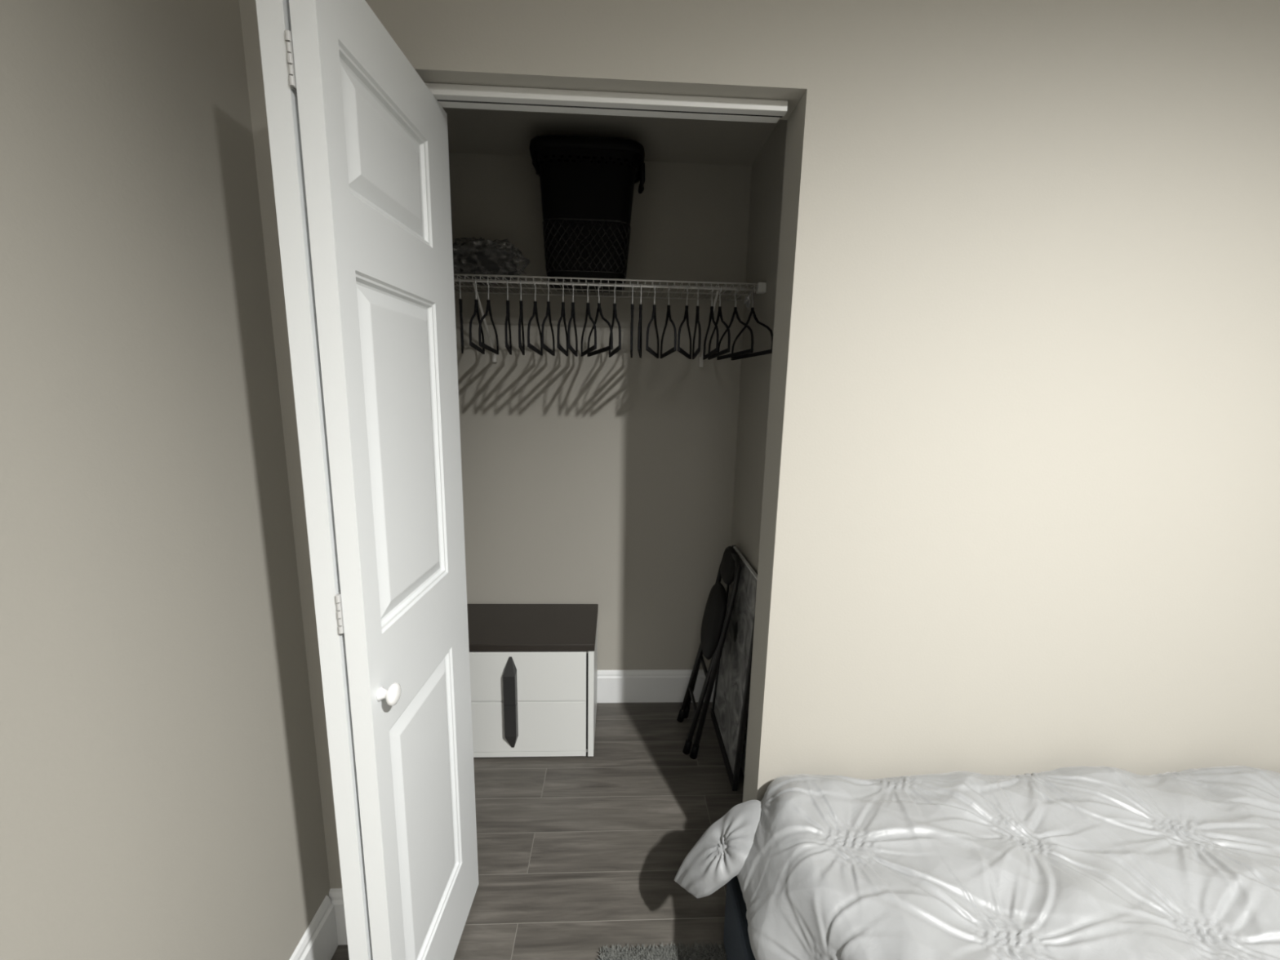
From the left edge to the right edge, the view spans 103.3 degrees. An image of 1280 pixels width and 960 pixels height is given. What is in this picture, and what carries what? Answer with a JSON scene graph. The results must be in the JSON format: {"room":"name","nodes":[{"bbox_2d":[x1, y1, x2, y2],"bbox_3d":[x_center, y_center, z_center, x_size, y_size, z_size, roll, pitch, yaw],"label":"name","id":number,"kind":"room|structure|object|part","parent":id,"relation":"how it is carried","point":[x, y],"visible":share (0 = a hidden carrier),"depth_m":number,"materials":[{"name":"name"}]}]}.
{"room":"bedroom","nodes":[
{"label":"bedroom","id":0,"kind":"room"},
{"bbox_2d":[0,0,329,959],"bbox_3d":[-0.746,0.129,-0.448,0.100,2.720,3.100,1,10,-3],"label":"wall","id":1,"kind":"structure","parent":0,"point":[160,795],"depth_m":0.76,"materials":[{"name":"paint"}]},
{"bbox_2d":[288,895,337,959],"bbox_3d":[-0.715,1.393,-0.228,0.016,0.155,3.083,1,10,-3],"label":"baseboard","id":2,"kind":"structure","parent":1,"relation":"attached to","point":[319,941],"depth_m":1.23,"materials":[{"name":"white paint"}]},
{"bbox_2d":[331,702,744,959],"bbox_3d":[0.968,1.440,0.380,3.636,0.080,4.314,1,10,-3],"label":"floor","id":3,"kind":"structure","parent":0,"point":[578,856],"depth_m":1.62,"materials":[{"name":"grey wood"}]},
{"bbox_2d":[466,604,598,757],"bbox_3d":[-0.490,0.817,2.081,0.617,0.486,0.385,1,10,-3],"label":"nightstand","id":4,"kind":"object","parent":3,"relation":"on","point":[534,667],"visible":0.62,"depth_m":1.93,"materials":[{"name":"white laminate"}]},
{"bbox_3d":[-0.485,0.750,1.886,0.049,0.184,0.026,1,10,-3],"label":"handle","id":5,"kind":"part","parent":4,"relation":"part of","materials":[{"name":"grey metal"}]},
{"bbox_3d":[-0.489,0.938,1.920,0.049,0.194,0.026,1,10,-3],"label":"handle","id":6,"kind":"part","parent":4,"relation":"part of","materials":[{"name":"grey metal"}]},
{"bbox_3d":[-0.482,0.738,1.907,0.556,0.200,0.019,1,10,-3],"label":"drawer","id":7,"kind":"part","parent":4,"relation":"part of","materials":[{"name":"white laminate"}]},
{"bbox_3d":[-0.486,0.944,1.944,0.556,0.212,0.019,1,10,-3],"label":"drawer","id":8,"kind":"part","parent":4,"relation":"part of","materials":[{"name":"white laminate"}]},
{"bbox_3d":[-0.491,1.061,1.966,0.560,0.021,0.017,1,10,-3],"label":"plinth rail","id":9,"kind":"part","parent":4,"relation":"part of","materials":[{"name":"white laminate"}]},
{"bbox_2d":[595,939,727,959],"bbox_3d":[1.081,1.369,0.521,2.315,0.017,1.718,1,10,-3],"label":"rug","id":10,"kind":"object","parent":3,"relation":"on","point":[718,953],"visible":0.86,"depth_m":1.29,"materials":[{"name":"grey fabric"}]},
{"bbox_2d":[723,875,755,959],"bbox_3d":[1.269,1.081,0.843,2.060,0.433,0.985,1,10,-3],"label":"bed","id":11,"kind":"object","parent":10,"relation":"on","point":[736,941],"visible":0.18,"depth_m":1.20,"materials":[{"name":"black fabric"}]},
{"bbox_2d":[674,765,1279,959],"bbox_3d":[1.236,0.948,0.804,2.254,0.332,1.065,1,10,-3],"label":"duvet","id":12,"kind":"object","parent":11,"relation":"on","point":[1069,863],"visible":1,"depth_m":1.01,"materials":[{"name":"white fabric"}]},
{"bbox_2d":[676,546,741,759],"bbox_3d":[0.274,0.676,2.055,0.199,0.811,0.279,1,10,-3],"label":"folding chair","id":13,"kind":"object","parent":3,"relation":"on","point":[715,622],"visible":1,"depth_m":1.98,"materials":[{"name":"black metal"}]},
{"bbox_3d":[0.244,0.820,2.080,0.132,0.492,0.217,1,10,-3],"label":"frame","id":14,"kind":"part","parent":13,"relation":"part of","materials":[{"name":"black metal"}]},
{"bbox_3d":[0.295,0.565,2.041,0.081,0.300,0.240,1,10,-3],"label":"seat","id":15,"kind":"part","parent":13,"relation":"part of","materials":[{"name":"black plastic"}]},
{"bbox_3d":[0.356,0.342,2.029,0.047,0.140,0.190,1,10,-3],"label":"backrest","id":16,"kind":"part","parent":13,"relation":"part of","materials":[{"name":"black plastic"}]},
{"bbox_2d":[711,545,757,791],"bbox_3d":[0.367,0.700,1.978,0.068,0.791,0.436,1,10,-3],"label":"picture frame","id":17,"kind":"object","parent":3,"relation":"on","point":[731,700],"visible":0.88,"depth_m":1.92,"materials":[{"name":"black metal"}]},
{"bbox_2d":[448,152,751,670],"bbox_3d":[-0.202,-0.162,2.183,1.426,2.390,0.100,1,10,-3],"label":"wall","id":18,"kind":"structure","parent":0,"point":[602,480],"depth_m":2.12,"materials":[{"name":"paint"}]},
{"bbox_2d":[453,273,766,367],"bbox_3d":[-0.183,-0.582,1.898,1.224,0.278,0.311,1,10,-3],"label":"wire shelf","id":19,"kind":"object","parent":18,"relation":"attached to","point":[761,288],"visible":0.81,"depth_m":1.77,"materials":[{"name":"white metal"}]},
{"bbox_2d":[458,278,463,353],"bbox_3d":[-0.612,-0.565,1.730,0.011,0.235,0.426,-2,11,-19],"label":"hanger","id":20,"kind":"object","parent":19,"relation":"hanging from","point":[460,299],"visible":1,"depth_m":1.65,"materials":[{"name":"black plastic"}]},
{"bbox_2d":[469,278,484,354],"bbox_3d":[-0.559,-0.565,1.733,0.011,0.235,0.426,-1,10,-12],"label":"hanger","id":21,"kind":"object","parent":19,"relation":"hanging from","point":[473,345],"visible":0.95,"depth_m":1.71,"materials":[{"name":"black plastic"}]},
{"bbox_2d":[478,279,498,354],"bbox_3d":[-0.518,-0.564,1.735,0.011,0.235,0.426,0,10,-8],"label":"hanger","id":22,"kind":"object","parent":19,"relation":"hanging from","point":[481,344],"visible":1,"depth_m":1.72,"materials":[{"name":"black plastic"}]},
{"bbox_2d":[452,236,530,285],"bbox_3d":[-0.567,-0.798,1.838,0.333,0.156,0.238,1,10,-3],"label":"plastic bag","id":23,"kind":"object","parent":19,"relation":"on","point":[472,257],"visible":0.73,"depth_m":1.78,"materials":[{"name":"grey plastic"}]},
{"bbox_2d":[504,280,511,355],"bbox_3d":[-0.453,-0.563,1.738,0.011,0.235,0.426,-1,10,-12],"label":"hanger","id":24,"kind":"object","parent":19,"relation":"hanging from","point":[508,348],"visible":1,"depth_m":1.71,"materials":[{"name":"black plastic"}]},
{"bbox_2d":[518,280,524,355],"bbox_3d":[-0.408,-0.563,1.740,0.011,0.235,0.426,-1,10,-11],"label":"hanger","id":25,"kind":"object","parent":19,"relation":"hanging from","point":[522,348],"visible":1,"depth_m":1.72,"materials":[{"name":"black plastic"}]},
{"bbox_2d":[527,280,542,355],"bbox_3d":[-0.360,-0.562,1.742,0.011,0.235,0.426,0,10,-5],"label":"hanger","id":26,"kind":"object","parent":19,"relation":"hanging from","point":[531,346],"visible":0.97,"depth_m":1.72,"materials":[{"name":"black plastic"}]},
{"bbox_2d":[541,280,555,355],"bbox_3d":[-0.315,-0.561,1.744,0.011,0.235,0.426,0,10,-5],"label":"hanger","id":27,"kind":"object","parent":19,"relation":"hanging from","point":[544,346],"visible":1,"depth_m":1.73,"materials":[{"name":"black plastic"}]},
{"bbox_2d":[556,281,568,356],"bbox_3d":[-0.265,-0.561,1.747,0.011,0.235,0.426,0,10,-5],"label":"hanger","id":28,"kind":"object","parent":19,"relation":"hanging from","point":[559,347],"visible":0.94,"depth_m":1.72,"materials":[{"name":"black plastic"}]},
{"bbox_2d":[567,281,577,356],"bbox_3d":[-0.231,-0.560,1.748,0.011,0.235,0.426,1,10,-4],"label":"hanger","id":29,"kind":"object","parent":19,"relation":"hanging from","point":[570,348],"visible":1,"depth_m":1.74,"materials":[{"name":"black plastic"}]},
{"bbox_2d":[529,134,644,292],"bbox_3d":[-0.184,-0.932,1.824,0.395,0.449,0.300,1,10,-3],"label":"laundry hamper","id":30,"kind":"object","parent":19,"relation":"on","point":[587,183],"visible":0.95,"depth_m":1.70,"materials":[{"name":"black fabric"},{"name":"black mesh"}]},
{"bbox_3d":[-0.359,-1.112,1.783,0.029,0.054,0.104,1,10,-3],"label":"handle","id":31,"kind":"part","parent":30,"relation":"part of","materials":[{"name":"black plastic"}]},
{"bbox_3d":[-0.181,-1.145,1.786,0.368,0.015,0.278,1,10,-3],"label":"lid","id":32,"kind":"part","parent":30,"relation":"part of","materials":[{"name":"black plastic"}]},
{"bbox_3d":[0.000,-1.081,1.805,0.033,0.095,0.106,1,10,-3],"label":"handle","id":33,"kind":"part","parent":30,"relation":"part of","materials":[{"name":"black plastic"}]},
{"bbox_2d":[580,282,596,356],"bbox_3d":[-0.180,-0.560,1.751,0.011,0.235,0.426,-1,10,-12],"label":"hanger","id":34,"kind":"object","parent":19,"relation":"hanging from","point":[593,348],"visible":1,"depth_m":1.74,"materials":[{"name":"black plastic"}]},
{"bbox_2d":[586,282,613,356],"bbox_3d":[-0.142,-0.559,1.752,0.011,0.235,0.426,-2,11,-16],"label":"hanger","id":35,"kind":"object","parent":19,"relation":"hanging from","point":[598,309],"visible":0.94,"depth_m":1.73,"materials":[{"name":"black plastic"}]},
{"bbox_3d":[-0.183,-0.703,1.874,1.208,0.026,0.299,1,10,-3],"label":"rail","id":36,"kind":"part","parent":19,"relation":"part of","materials":[{"name":"grey plastic"}]},
{"bbox_2d":[608,283,621,357],"bbox_3d":[-0.088,-0.558,1.755,0.011,0.235,0.426,0,10,-8],"label":"hanger","id":37,"kind":"object","parent":19,"relation":"hanging from","point":[618,348],"visible":0.9,"depth_m":1.73,"materials":[{"name":"black plastic"}]},
{"bbox_2d":[630,284,634,357],"bbox_3d":[-0.027,-0.558,1.758,0.011,0.235,0.426,1,10,-1],"label":"hanger","id":38,"kind":"object","parent":19,"relation":"hanging from","point":[632,304],"visible":1,"depth_m":1.68,"materials":[{"name":"black plastic"}]},
{"bbox_2d":[637,284,642,358],"bbox_3d":[0.002,-0.557,1.759,0.011,0.235,0.426,1,10,1],"label":"hanger","id":39,"kind":"object","parent":19,"relation":"hanging from","point":[639,331],"visible":1,"depth_m":1.72,"materials":[{"name":"black plastic"}]},
{"bbox_2d":[645,284,658,358],"bbox_3d":[0.049,-0.557,1.762,0.011,0.235,0.426,2,10,6],"label":"hanger","id":40,"kind":"object","parent":19,"relation":"hanging from","point":[648,348],"visible":1,"depth_m":1.74,"materials":[{"name":"black plastic"}]},
{"bbox_2d":[660,284,676,358],"bbox_3d":[0.099,-0.556,1.764,0.011,0.235,0.426,1,10,-4],"label":"hanger","id":41,"kind":"object","parent":19,"relation":"hanging from","point":[668,313],"visible":1,"depth_m":1.75,"materials":[{"name":"black plastic"}]},
{"bbox_2d":[677,285,691,359],"bbox_3d":[0.162,-0.555,1.767,0.011,0.235,0.426,3,10,11],"label":"hanger","id":42,"kind":"object","parent":19,"relation":"hanging from","point":[680,350],"visible":1,"depth_m":1.75,"materials":[{"name":"black plastic"}]},
{"bbox_2d":[692,285,701,359],"bbox_3d":[0.200,-0.555,1.769,0.011,0.235,0.426,2,10,3],"label":"hanger","id":43,"kind":"object","parent":19,"relation":"hanging from","point":[697,319],"visible":1,"depth_m":1.75,"materials":[{"name":"black plastic"}]},
{"bbox_2d":[702,286,719,359],"bbox_3d":[0.249,-0.554,1.771,0.011,0.235,0.426,1,10,1],"label":"hanger","id":44,"kind":"object","parent":19,"relation":"hanging from","point":[714,351],"visible":1,"depth_m":1.76,"materials":[{"name":"black plastic"}]},
{"bbox_2d":[707,286,730,359],"bbox_3d":[0.277,-0.554,1.772,0.011,0.235,0.426,1,10,-1],"label":"hanger","id":45,"kind":"object","parent":19,"relation":"hanging from","point":[719,313],"visible":0.97,"depth_m":1.75,"materials":[{"name":"black plastic"}]},
{"bbox_2d":[716,286,753,359],"bbox_3d":[0.332,-0.553,1.775,0.011,0.235,0.426,0,10,-6],"label":"hanger","id":46,"kind":"object","parent":19,"relation":"hanging from","point":[735,312],"visible":0.95,"depth_m":1.75,"materials":[{"name":"black plastic"}]},
{"bbox_2d":[730,287,773,359],"bbox_3d":[0.392,-0.552,1.778,0.011,0.235,0.426,0,10,-7],"label":"hanger","id":47,"kind":"object","parent":19,"relation":"hanging from","point":[769,351],"visible":0.93,"depth_m":1.76,"materials":[{"name":"black plastic"}]},
{"bbox_2d":[744,289,751,309],"bbox_3d":[0.366,-0.609,1.720,0.020,0.066,0.034,-2,11,-17],"label":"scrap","id":48,"kind":"object","parent":47,"relation":"on","point":[746,300],"visible":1,"depth_m":1.72,"materials":[{"name":"grey"}]},
{"bbox_2d":[596,669,715,702],"bbox_3d":[-0.224,0.948,2.322,1.226,0.155,0.016,1,10,-3],"label":"baseboard","id":49,"kind":"structure","parent":18,"relation":"attached to","point":[667,685],"depth_m":2.33,"materials":[{"name":"white paint"}]},
{"bbox_2d":[442,107,779,165],"bbox_3d":[-0.156,-1.202,1.492,1.226,0.100,0.894,1,10,-3],"label":"ceiling","id":50,"kind":"structure","parent":0,"point":[470,131],"depth_m":1.74,"materials":[{"name":"paint"}]},
{"bbox_2d":[731,120,786,730],"bbox_3d":[0.482,-0.066,1.725,0.100,2.390,0.894,1,10,-3],"label":"wall","id":51,"kind":"structure","parent":0,"point":[767,169],"depth_m":1.85,"materials":[{"name":"paint"}]},
{"bbox_2d":[740,727,746,776],"bbox_3d":[0.401,1.035,1.911,0.016,0.155,0.877,1,10,-3],"label":"baseboard","id":52,"kind":"structure","parent":51,"relation":"attached to","point":[744,753],"depth_m":1.91,"materials":[{"name":"white paint"}]},
{"bbox_2d":[239,0,1279,888],"bbox_3d":[0.949,-0.132,1.218,3.636,2.720,0.120,1,10,-3],"label":"wall","id":53,"kind":"structure","parent":0,"point":[1020,508],"depth_m":1.13,"materials":[{"name":"paint"}]},
{"bbox_2d":[328,888,347,945],"bbox_3d":[-0.694,1.120,1.301,0.196,0.155,0.016,1,10,-3],"label":"baseboard","id":54,"kind":"structure","parent":53,"relation":"attached to","point":[335,895],"depth_m":1.29,"materials":[{"name":"white paint"}]},
{"bbox_2d":[255,0,478,959],"bbox_3d":[-0.474,0.211,1.040,0.113,1.987,0.461,1,10,-3],"label":"door","id":55,"kind":"structure","parent":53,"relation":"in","point":[358,141],"depth_m":0.87,"materials":[{"name":"white paint"}]},
{"bbox_3d":[-0.428,0.365,0.864,0.034,0.037,0.037,1,10,-3],"label":"knob","id":56,"kind":"part","parent":55,"relation":"part of","materials":[{"name":"white metal"}]},
{"bbox_2d":[424,82,787,123],"bbox_3d":[-0.124,-0.789,1.057,0.861,0.022,0.050,1,10,-3],"label":"track","id":57,"kind":"object","parent":53,"relation":"attached to","point":[448,95],"visible":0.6,"depth_m":1.05,"materials":[{"name":"white metal"}]}
]}

